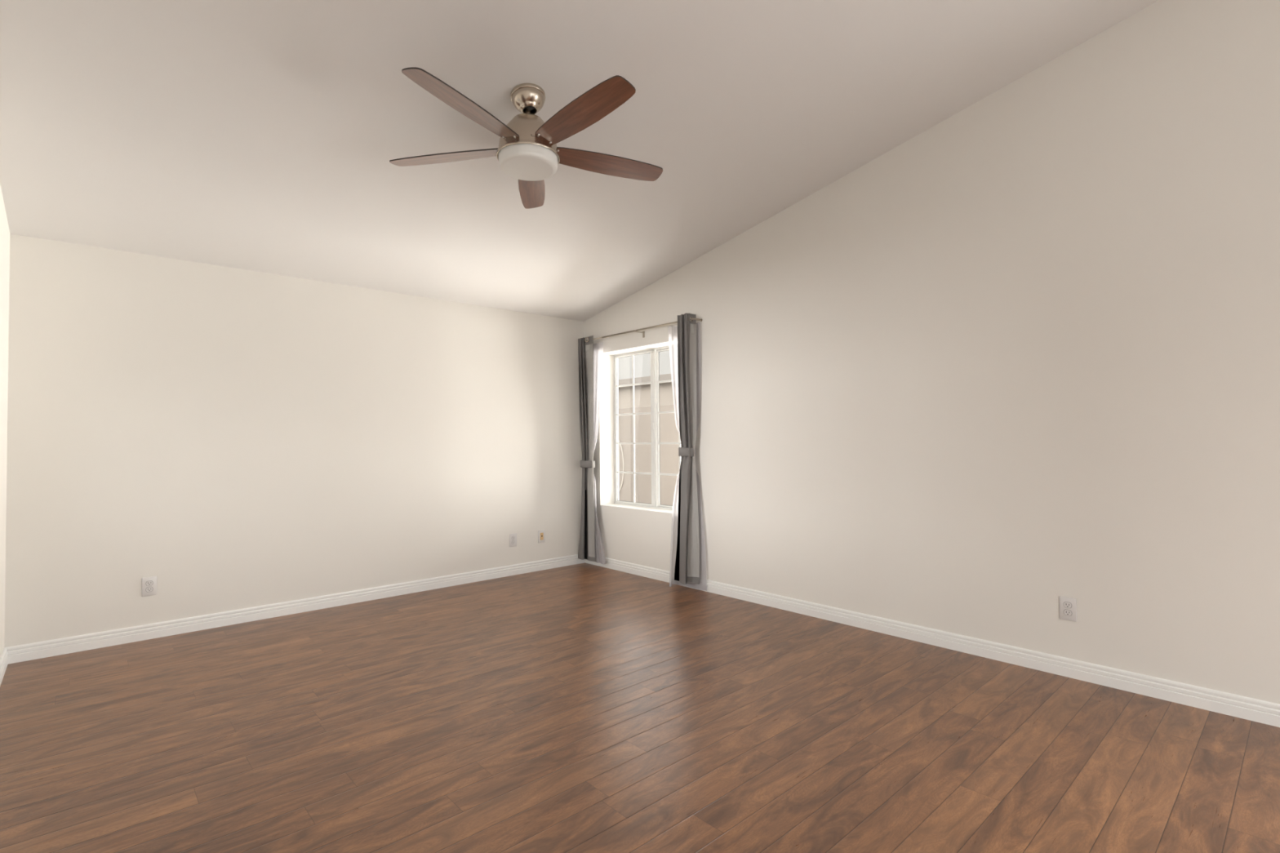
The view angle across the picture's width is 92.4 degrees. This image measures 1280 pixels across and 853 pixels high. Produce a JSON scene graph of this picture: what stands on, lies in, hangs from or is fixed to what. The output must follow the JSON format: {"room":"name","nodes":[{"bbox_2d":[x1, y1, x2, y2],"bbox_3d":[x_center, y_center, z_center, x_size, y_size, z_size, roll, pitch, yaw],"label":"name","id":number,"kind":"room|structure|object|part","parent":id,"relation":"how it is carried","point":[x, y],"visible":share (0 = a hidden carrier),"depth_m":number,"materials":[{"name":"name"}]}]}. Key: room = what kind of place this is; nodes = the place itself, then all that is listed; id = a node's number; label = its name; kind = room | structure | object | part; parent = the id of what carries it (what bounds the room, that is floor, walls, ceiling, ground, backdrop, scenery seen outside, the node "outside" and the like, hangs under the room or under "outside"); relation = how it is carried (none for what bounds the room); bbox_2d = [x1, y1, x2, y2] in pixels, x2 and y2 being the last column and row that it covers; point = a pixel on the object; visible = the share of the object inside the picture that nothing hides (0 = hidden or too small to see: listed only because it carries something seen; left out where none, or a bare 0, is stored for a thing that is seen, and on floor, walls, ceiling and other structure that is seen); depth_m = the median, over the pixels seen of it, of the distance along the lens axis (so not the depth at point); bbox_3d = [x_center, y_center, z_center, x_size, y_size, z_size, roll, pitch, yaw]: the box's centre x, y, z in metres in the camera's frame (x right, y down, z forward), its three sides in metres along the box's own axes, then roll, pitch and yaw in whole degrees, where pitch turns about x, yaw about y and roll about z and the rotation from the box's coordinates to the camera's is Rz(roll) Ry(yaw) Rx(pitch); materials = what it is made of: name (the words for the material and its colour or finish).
{"room":"empty bedroom","nodes":[
{"label":"empty bedroom","id":0,"kind":"room"},
{"bbox_2d":[0,184,9,657],"bbox_3d":[-1.234,-0.642,0.773,0.160,3.808,7.200,1,-2,-42],"label":"wall","id":1,"kind":"structure","parent":0,"point":[4,228],"depth_m":3.30,"materials":[{"name":"white paint"}]},
{"bbox_2d":[0,648,8,685],"bbox_3d":[-1.149,1.215,0.787,0.016,0.094,7.184,1,-2,-42],"label":"baseboard","id":2,"kind":"structure","parent":1,"relation":"attached to","point":[4,658],"depth_m":3.30,"materials":[{"name":"white wood"}]},
{"bbox_2d":[4,233,583,647],"bbox_3d":[-2.128,0.137,4.909,4.403,2.440,0.160,1,-2,-42],"label":"wall","id":3,"kind":"structure","parent":0,"point":[233,438],"depth_m":4.29,"materials":[{"name":"white paint"}]},
{"bbox_2d":[142,576,156,596],"bbox_3d":[-3.105,1.012,3.885,0.075,0.118,0.008,1,-2,-42],"label":"wall outlet","id":4,"kind":"object","parent":3,"relation":"attached to","point":[148,584],"visible":1,"depth_m":3.88,"materials":[{"name":"white plastic"}]},
{"bbox_2d":[145,586,153,591],"bbox_3d":[-3.103,1.031,3.883,0.037,0.031,0.003,1,-2,-42],"label":"receptacle","id":5,"kind":"object","parent":4,"relation":"attached to","point":[147,588],"depth_m":3.88,"materials":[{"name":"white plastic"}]},
{"bbox_2d":[146,580,153,586],"bbox_3d":[-3.104,0.992,3.883,0.037,0.031,0.003,1,-2,-42],"label":"receptacle","id":6,"kind":"object","parent":4,"relation":"attached to","point":[148,583],"depth_m":3.88,"materials":[{"name":"white plastic"}]},
{"bbox_2d":[4,554,585,664],"bbox_3d":[-2.060,1.308,4.819,4.083,0.094,0.016,1,-2,-42],"label":"baseboard","id":7,"kind":"structure","parent":3,"relation":"attached to","point":[35,651],"depth_m":4.26,"materials":[{"name":"white wood"}]},
{"bbox_2d":[509,533,516,546],"bbox_3d":[-1.165,1.046,5.643,0.075,0.118,0.008,1,-2,-42],"label":"wall outlet","id":8,"kind":"object","parent":3,"relation":"attached to","point":[513,537],"visible":1,"depth_m":5.64,"materials":[{"name":"white plastic"}]},
{"bbox_2d":[537,529,545,542],"bbox_3d":[-0.937,1.047,5.849,0.075,0.118,0.009,1,-2,-42],"label":"jack plate","id":9,"kind":"object","parent":3,"relation":"attached to","point":[541,534],"visible":1,"depth_m":5.84,"materials":[{"name":"white plastic"}]},
{"bbox_2d":[0,0,1158,321],"bbox_3d":[0.327,-1.904,2.224,4.403,1.548,7.520,1,-2,-42],"label":"ceiling","id":10,"kind":"structure","parent":0,"point":[259,135],"depth_m":3.09,"materials":[{"name":"white paint"}]},
{"bbox_2d":[389,66,662,208],"bbox_3d":[-0.501,-1.428,2.926,1.378,0.387,1.325,1,-3,-42],"label":"ceiling fan","id":11,"kind":"object","parent":10,"relation":"hanging from","point":[527,152],"visible":1,"depth_m":2.85,"materials":[{"name":"brown wood"}]},
{"bbox_3d":[-0.949,-1.330,3.034,0.598,0.006,0.144,-1,10,10],"label":"blade","id":12,"kind":"part","parent":11,"relation":"part of","materials":[{"name":"brown wood"}]},
{"bbox_3d":[-0.736,-1.351,2.592,0.144,0.006,0.599,12,4,28],"label":"blade","id":13,"kind":"part","parent":11,"relation":"part of","materials":[{"name":"brown wood"}]},
{"bbox_3d":[-0.537,-1.268,2.957,0.283,0.072,0.283,1,-3,-42],"label":"lamp shade","id":14,"kind":"part","parent":11,"relation":"part of","materials":[{"name":"white glass"}]},
{"bbox_3d":[-0.595,-1.323,3.373,0.144,0.006,0.598,-13,-1,-8],"label":"blade","id":15,"kind":"part","parent":11,"relation":"part of","materials":[{"name":"brown wood"}]},
{"bbox_3d":[-0.250,-1.357,2.659,0.144,0.006,0.599,18,-15,-42],"label":"blade","id":16,"kind":"part","parent":11,"relation":"part of","materials":[{"name":"brown wood"}]},
{"bbox_3d":[-0.163,-1.339,3.141,0.598,0.006,0.144,0,-15,-26],"label":"blade","id":17,"kind":"part","parent":11,"relation":"part of","materials":[{"name":"brown wood"}]},
{"bbox_2d":[0,562,1279,852],"bbox_3d":[0.353,1.329,2.156,4.403,0.100,7.520,1,-2,-42],"label":"floor","id":18,"kind":"structure","parent":0,"point":[582,708],"depth_m":2.50,"materials":[{"name":"brown wood"}]},
{"bbox_2d":[583,0,1279,704],"bbox_3d":[1.939,-0.607,3.649,0.240,3.808,7.200,1,-2,-42],"label":"wall","id":19,"kind":"structure","parent":0,"point":[1022,355],"depth_m":3.28,"materials":[{"name":"white paint"}]},
{"bbox_2d":[586,317,702,341],"bbox_3d":[-0.060,-0.840,5.603,0.103,0.068,1.596,1,-2,-42],"label":"curtain rod","id":20,"kind":"object","parent":19,"relation":"attached to","point":[694,318],"visible":0.84,"depth_m":5.49,"materials":[{"name":"silver metal"}]},
{"bbox_2d":[577,335,595,561],"bbox_3d":[-0.508,0.216,6.041,0.114,2.187,0.296,1,-2,-42],"label":"curtain","id":21,"kind":"object","parent":20,"relation":"hanging from","point":[585,348],"visible":1,"depth_m":6.03,"materials":[{"name":"grey fabric"}]},
{"bbox_2d":[593,342,605,564],"bbox_3d":[-0.451,0.254,6.007,0.044,2.125,0.340,0,-2,-38],"label":"sheer curtain","id":22,"kind":"object","parent":20,"relation":"hanging from","point":[597,348],"visible":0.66,"depth_m":5.96,"materials":[{"name":"white fabric"}]},
{"bbox_2d":[674,312,699,585],"bbox_3d":[0.378,0.180,5.077,0.136,2.204,0.225,0,-1,-28],"label":"curtain","id":23,"kind":"object","parent":20,"relation":"hanging from","point":[686,570],"visible":1,"depth_m":5.02,"materials":[{"name":"grey fabric"}]},
{"bbox_2d":[667,322,706,591],"bbox_3d":[0.393,0.239,5.107,0.362,2.187,0.106,-1,-1,27],"label":"sheer curtain","id":24,"kind":"object","parent":20,"relation":"hanging from","point":[673,331],"visible":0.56,"depth_m":5.14,"materials":[{"name":"white fabric"}]},
{"bbox_2d":[613,346,680,510],"bbox_3d":[0.149,0.015,5.734,0.058,1.488,1.180,1,-2,-42],"label":"window","id":25,"kind":"structure","parent":19,"relation":"in","point":[655,382],"depth_m":5.75,"materials":[{"name":"white plastic"}]},
{"bbox_3d":[-0.051,0.021,5.944,0.020,1.462,0.575,1,-2,-42],"label":"sash","id":26,"kind":"part","parent":25,"relation":"part of","materials":[{"name":"white plastic"}]},
{"bbox_3d":[0.352,0.009,5.533,0.019,1.462,0.583,1,-2,-42],"label":"sash","id":27,"kind":"part","parent":25,"relation":"part of","materials":[{"name":"white plastic"}]},
{"bbox_2d":[585,557,1279,727],"bbox_3d":[1.865,1.249,3.518,0.016,0.094,7.184,1,-2,-42],"label":"baseboard","id":28,"kind":"structure","parent":19,"relation":"attached to","point":[1260,711],"depth_m":3.32,"materials":[{"name":"white wood"}]},
{"bbox_2d":[1058,595,1076,622],"bbox_3d":[2.201,0.938,3.156,0.008,0.118,0.075,1,-2,-42],"label":"wall outlet","id":29,"kind":"object","parent":19,"relation":"attached to","point":[1068,606],"visible":1,"depth_m":3.15,"materials":[{"name":"white plastic"}]},
{"bbox_2d":[1063,609,1071,616],"bbox_3d":[2.199,0.958,3.155,0.003,0.031,0.037,1,-2,-42],"label":"receptacle","id":30,"kind":"object","parent":29,"relation":"attached to","point":[1066,612],"depth_m":3.15,"materials":[{"name":"white plastic"}]},
{"bbox_2d":[1063,601,1071,608],"bbox_3d":[2.199,0.919,3.156,0.001,0.031,0.037,1,-2,-42],"label":"receptacle","id":31,"kind":"object","parent":29,"relation":"attached to","point":[1066,604],"depth_m":3.15,"materials":[{"name":"white plastic"}]},
{"label":"outside","id":32,"kind":"structure","parent":0,"visible":0},
{"bbox_3d":[4.725,1.580,10.973,13.760,0.200,18.000,1,-2,-42],"label":"floor","id":33,"kind":"structure","parent":32,"visible":0},
{"bbox_2d":[617,350,673,408],"bbox_3d":[2.529,-0.184,13.082,5.010,3.450,16.600,1,-2,-42],"label":"neighbouring house","id":34,"kind":"structure","parent":33,"relation":"on","point":[642,362],"depth_m":12.57,"materials":[{"name":"paint"}]},
{"bbox_2d":[617,404,681,506],"bbox_3d":[0.965,0.559,9.281,0.180,1.830,10.500,1,-2,-42],"label":"wall","id":35,"kind":"structure","parent":33,"relation":"on","point":[668,453],"depth_m":10.11,"materials":[{"name":"beige paint"}]},
{"bbox_2d":[618,440,624,492],"bbox_3d":[-0.330,0.681,10.552,0.021,0.930,0.165,1,-2,-42],"label":"garden hose","id":36,"kind":"object","parent":35,"relation":"attached to","point":[619,441],"visible":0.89,"depth_m":10.51,"materials":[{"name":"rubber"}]}
]}

